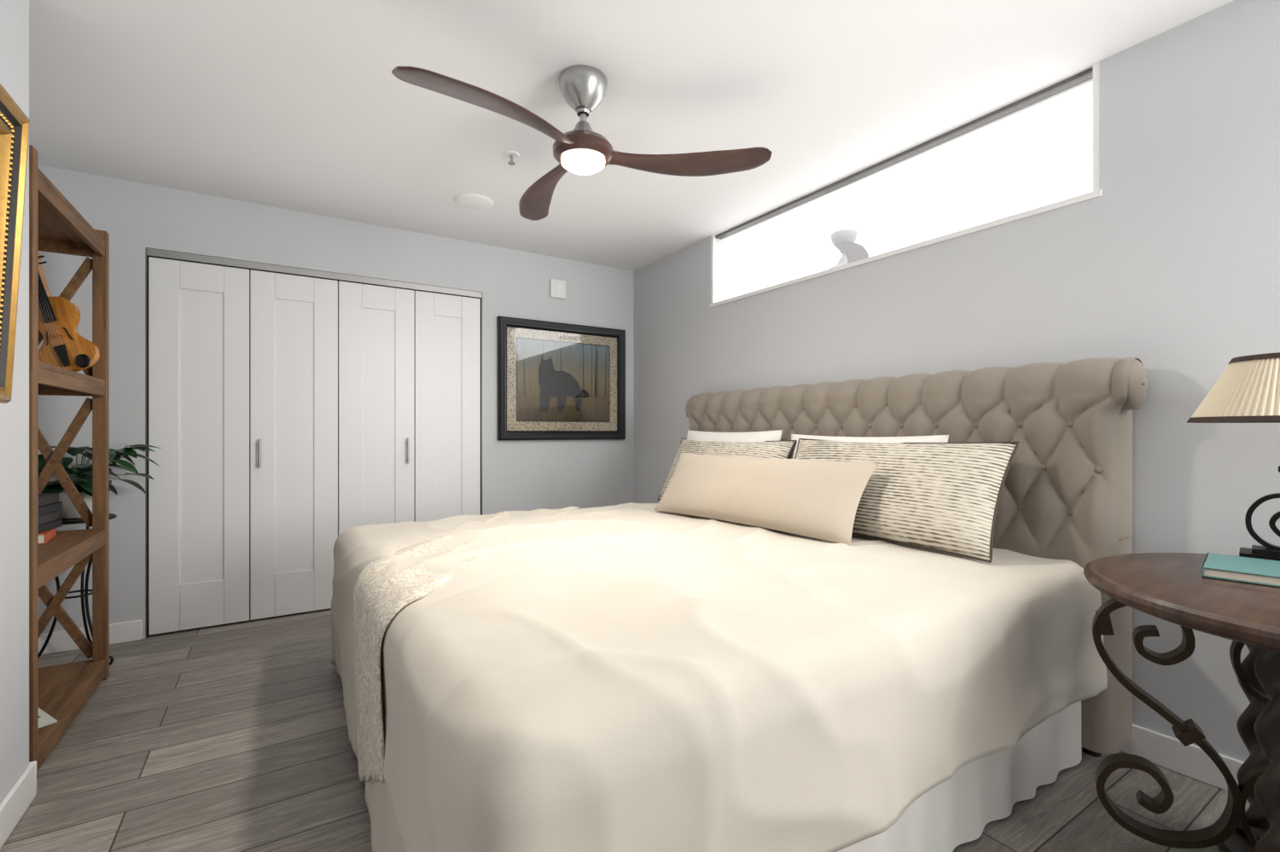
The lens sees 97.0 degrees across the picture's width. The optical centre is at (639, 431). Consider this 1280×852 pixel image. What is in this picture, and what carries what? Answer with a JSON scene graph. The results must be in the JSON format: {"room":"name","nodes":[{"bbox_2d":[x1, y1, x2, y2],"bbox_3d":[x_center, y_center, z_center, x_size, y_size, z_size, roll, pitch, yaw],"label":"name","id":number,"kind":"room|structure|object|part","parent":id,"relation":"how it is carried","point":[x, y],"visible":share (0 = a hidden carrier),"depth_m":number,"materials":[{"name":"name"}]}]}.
{"room":"bedroom","nodes":[
{"label":"bedroom","id":0,"kind":"room"},
{"bbox_2d":[0,0,29,802],"bbox_3d":[-1.517,-0.105,0.764,0.485,2.400,5.160,0,0,-33],"label":"wall","id":1,"kind":"structure","parent":0,"point":[14,499],"depth_m":1.61,"materials":[{"name":"paint"}]},
{"bbox_2d":[0,83,29,403],"bbox_3d":[-1.411,-0.449,1.122,0.040,0.755,0.840,3,-2,-33],"label":"frame","id":2,"kind":"object","parent":1,"relation":"attached to","point":[14,121],"visible":1,"depth_m":1.44,"materials":[{"name":"gold metal"}]},
{"bbox_2d":[0,761,36,849],"bbox_3d":[-0.900,1.042,0.264,0.018,0.105,3.414,0,0,-33],"label":"baseboard","id":3,"kind":"structure","parent":1,"relation":"attached to","point":[14,805],"depth_m":1.58,"materials":[{"name":"white wood"}]},
{"bbox_2d":[38,633,44,655],"bbox_3d":[-2.529,1.042,2.134,0.014,0.105,1.520,0,0,-33],"label":"baseboard","id":4,"kind":"structure","parent":1,"relation":"attached to","point":[41,640],"depth_m":2.77,"materials":[{"name":"white wood"}]},
{"bbox_2d":[38,164,633,639],"bbox_3d":[-1.536,-0.105,3.753,3.670,2.400,0.140,0,0,-33],"label":"wall","id":5,"kind":"structure","parent":0,"point":[134,219],"depth_m":3.35,"materials":[{"name":"paint"}]},
{"bbox_2d":[44,620,142,654],"bbox_3d":[-2.763,1.042,2.876,0.358,0.105,0.018,0,0,-33],"label":"baseboard","id":6,"kind":"structure","parent":5,"relation":"attached to","point":[61,641],"depth_m":2.90,"materials":[{"name":"white wood"}]},
{"bbox_2d":[148,256,249,635],"bbox_3d":[-2.428,0.079,3.135,0.440,2.008,0.034,0,0,-33],"label":"closet door","id":7,"kind":"structure","parent":5,"relation":"in","point":[199,437],"depth_m":3.12,"materials":[{"name":"white wood"}]},
{"bbox_2d":[250,269,337,620],"bbox_3d":[-2.042,0.079,3.360,0.444,2.008,0.070,0,0,-33],"label":"closet door","id":8,"kind":"structure","parent":5,"relation":"in","point":[293,427],"depth_m":3.36,"materials":[{"name":"white wood"}]},
{"bbox_2d":[145,247,482,639],"bbox_3d":[-1.869,0.064,3.494,1.789,2.063,0.059,0,0,-33],"label":"door frame","id":9,"kind":"structure","parent":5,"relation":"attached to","point":[158,253],"depth_m":3.27,"materials":[{"name":"white wood"}]},
{"bbox_2d":[338,280,414,535],"bbox_3d":[-1.665,0.079,3.601,0.440,2.008,0.070,0,0,-33],"label":"closet door","id":10,"kind":"structure","parent":5,"relation":"in","point":[376,404],"depth_m":3.60,"materials":[{"name":"white wood"}]},
{"bbox_2d":[414,290,480,522],"bbox_3d":[-1.304,0.079,3.853,0.430,2.008,0.034,0,0,-33],"label":"closet door","id":11,"kind":"structure","parent":5,"relation":"in","point":[447,405],"depth_m":3.84,"materials":[{"name":"white wood"}]},
{"bbox_2d":[549,279,565,299],"bbox_3d":[-0.614,-1.064,4.244,0.123,0.134,0.024,0,0,-33],"label":"thermostat","id":12,"kind":"object","parent":5,"relation":"attached to","point":[557,288],"visible":1,"depth_m":4.23,"materials":[{"name":"white plastic"}]},
{"bbox_2d":[497,315,625,440],"bbox_3d":[-0.560,-0.372,4.268,1.040,0.875,0.040,0,0,-33],"label":"picture","id":13,"kind":"object","parent":5,"relation":"attached to","point":[560,381],"visible":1,"depth_m":4.24,"materials":[{"name":"black"}]},
{"bbox_2d":[0,608,1250,851],"bbox_3d":[-0.175,1.145,1.621,3.670,0.100,5.160,0,0,-33],"label":"floor","id":14,"kind":"structure","parent":0,"point":[225,738],"depth_m":1.80,"materials":[{"name":"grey wood"}]},
{"bbox_2d":[29,145,109,780],"bbox_3d":[-2.283,0.107,2.071,0.348,1.975,0.998,0,0,-33],"label":"etagere shelf","id":15,"kind":"object","parent":14,"relation":"on","point":[60,695],"visible":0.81,"depth_m":2.36,"materials":[{"name":"brown wood"}]},
{"bbox_2d":[38,513,116,665],"bbox_3d":[-2.676,0.747,2.673,0.345,0.684,0.340,0,0,-33],"label":"plant stand","id":16,"kind":"object","parent":14,"relation":"on","point":[82,590],"visible":0.33,"depth_m":2.65,"materials":[{"name":"black metal"}]},
{"bbox_2d":[38,444,160,519],"bbox_3d":[-2.576,0.235,2.680,0.478,0.337,0.450,0,0,-33],"label":"potted plant","id":17,"kind":"object","parent":16,"relation":"on","point":[80,475],"visible":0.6,"depth_m":2.63,"materials":[{"name":"green plant"}]},
{"bbox_2d":[329,357,1147,851],"bbox_3d":[0.120,0.423,2.264,2.248,1.344,2.368,0,0,-33],"label":"bed","id":18,"kind":"object","parent":14,"relation":"on","point":[853,615],"visible":1,"depth_m":1.49,"materials":[{"name":"beige fabric"}]},
{"bbox_2d":[352,506,580,785],"bbox_3d":[-0.509,0.750,2.327,1.247,0.651,1.580,0,0,-33],"label":"throw","id":19,"kind":"object","parent":18,"relation":"on","point":[403,573],"depth_m":1.75,"materials":[{"name":"beige fabric"}]},
{"bbox_2d":[329,498,1107,851],"bbox_3d":[0.026,0.742,2.238,2.063,0.679,2.312,0,0,-33],"label":"duvet","id":20,"kind":"object","parent":18,"relation":"on","point":[630,677],"depth_m":1.29,"materials":[{"name":"fabric"}]},
{"bbox_3d":[0.986,0.423,2.800,0.212,1.344,2.341,0,0,-33],"label":"headboard","id":21,"kind":"part","parent":18,"relation":"part of","materials":[{"name":"fabric"}]},
{"bbox_2d":[1082,552,1279,851],"bbox_3d":[1.528,0.725,1.231,0.890,0.740,0.890,0,0,-33],"label":"side table","id":22,"kind":"object","parent":14,"relation":"on","point":[1180,590],"visible":1,"depth_m":1.34,"materials":[{"name":"brown wood"}]},
{"bbox_2d":[1186,352,1279,561],"bbox_3d":[1.691,0.068,1.481,0.379,0.571,0.379,0,0,-33],"label":"lamp","id":23,"kind":"object","parent":22,"relation":"on","point":[1245,389],"visible":0.98,"depth_m":1.47,"materials":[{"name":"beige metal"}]},
{"bbox_2d":[1201,552,1279,587],"bbox_3d":[1.506,0.342,1.395,0.235,0.024,0.165,0,0,-43],"label":"book","id":24,"kind":"object","parent":22,"relation":"on","point":[1261,572],"visible":1,"depth_m":1.36,"materials":[{"name":"teal paper"}]},
{"bbox_2d":[29,0,1233,299],"bbox_3d":[1.431,-1.355,3.287,8.170,0.100,11.000,0,0,-33],"label":"ceiling","id":25,"kind":"structure","parent":0,"point":[312,106],"depth_m":2.29,"materials":[{"name":"white paint"}]},
{"bbox_2d":[453,192,494,209],"bbox_3d":[-0.942,-1.299,3.213,0.220,0.012,0.220,0,0,-33],"label":"speaker","id":26,"kind":"object","parent":25,"relation":"attached to","point":[470,200],"visible":1,"depth_m":3.19},
{"bbox_2d":[503,150,519,165],"bbox_3d":[-0.605,-1.282,2.669,0.076,0.044,0.076,0,0,-33],"label":"sprinkler","id":27,"kind":"object","parent":25,"relation":"attached to","point":[511,154],"visible":1,"depth_m":2.66,"materials":[{"name":"white metal"}]},
{"bbox_2d":[391,64,771,221],"bbox_3d":[-0.324,-1.137,2.209,1.284,0.335,1.093,0,0,-33],"label":"fan","id":28,"kind":"object","parent":25,"relation":"hanging from","point":[582,148],"visible":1,"depth_m":2.07,"materials":[{"name":"brown wood"}]},
{"bbox_2d":[633,0,1279,762],"bbox_3d":[1.321,-0.105,2.576,0.120,2.400,5.160,0,0,-33],"label":"wall","id":29,"kind":"structure","parent":0,"point":[1159,258],"depth_m":1.90,"materials":[{"name":"paint"}]},
{"bbox_2d":[709,61,1101,308],"bbox_3d":[1.095,-1.067,2.924,0.126,0.477,2.138,0,0,-33],"label":"window","id":30,"kind":"structure","parent":29,"relation":"in","point":[718,269],"depth_m":2.53,"materials":[{"name":"white glass"}]},
{"bbox_2d":[1119,724,1244,791],"bbox_3d":[1.263,1.042,2.539,0.018,0.105,4.920,0,0,-33],"label":"baseboard","id":31,"kind":"structure","parent":29,"relation":"attached to","point":[1176,755],"depth_m":1.81,"materials":[{"name":"white wood"}]}
]}

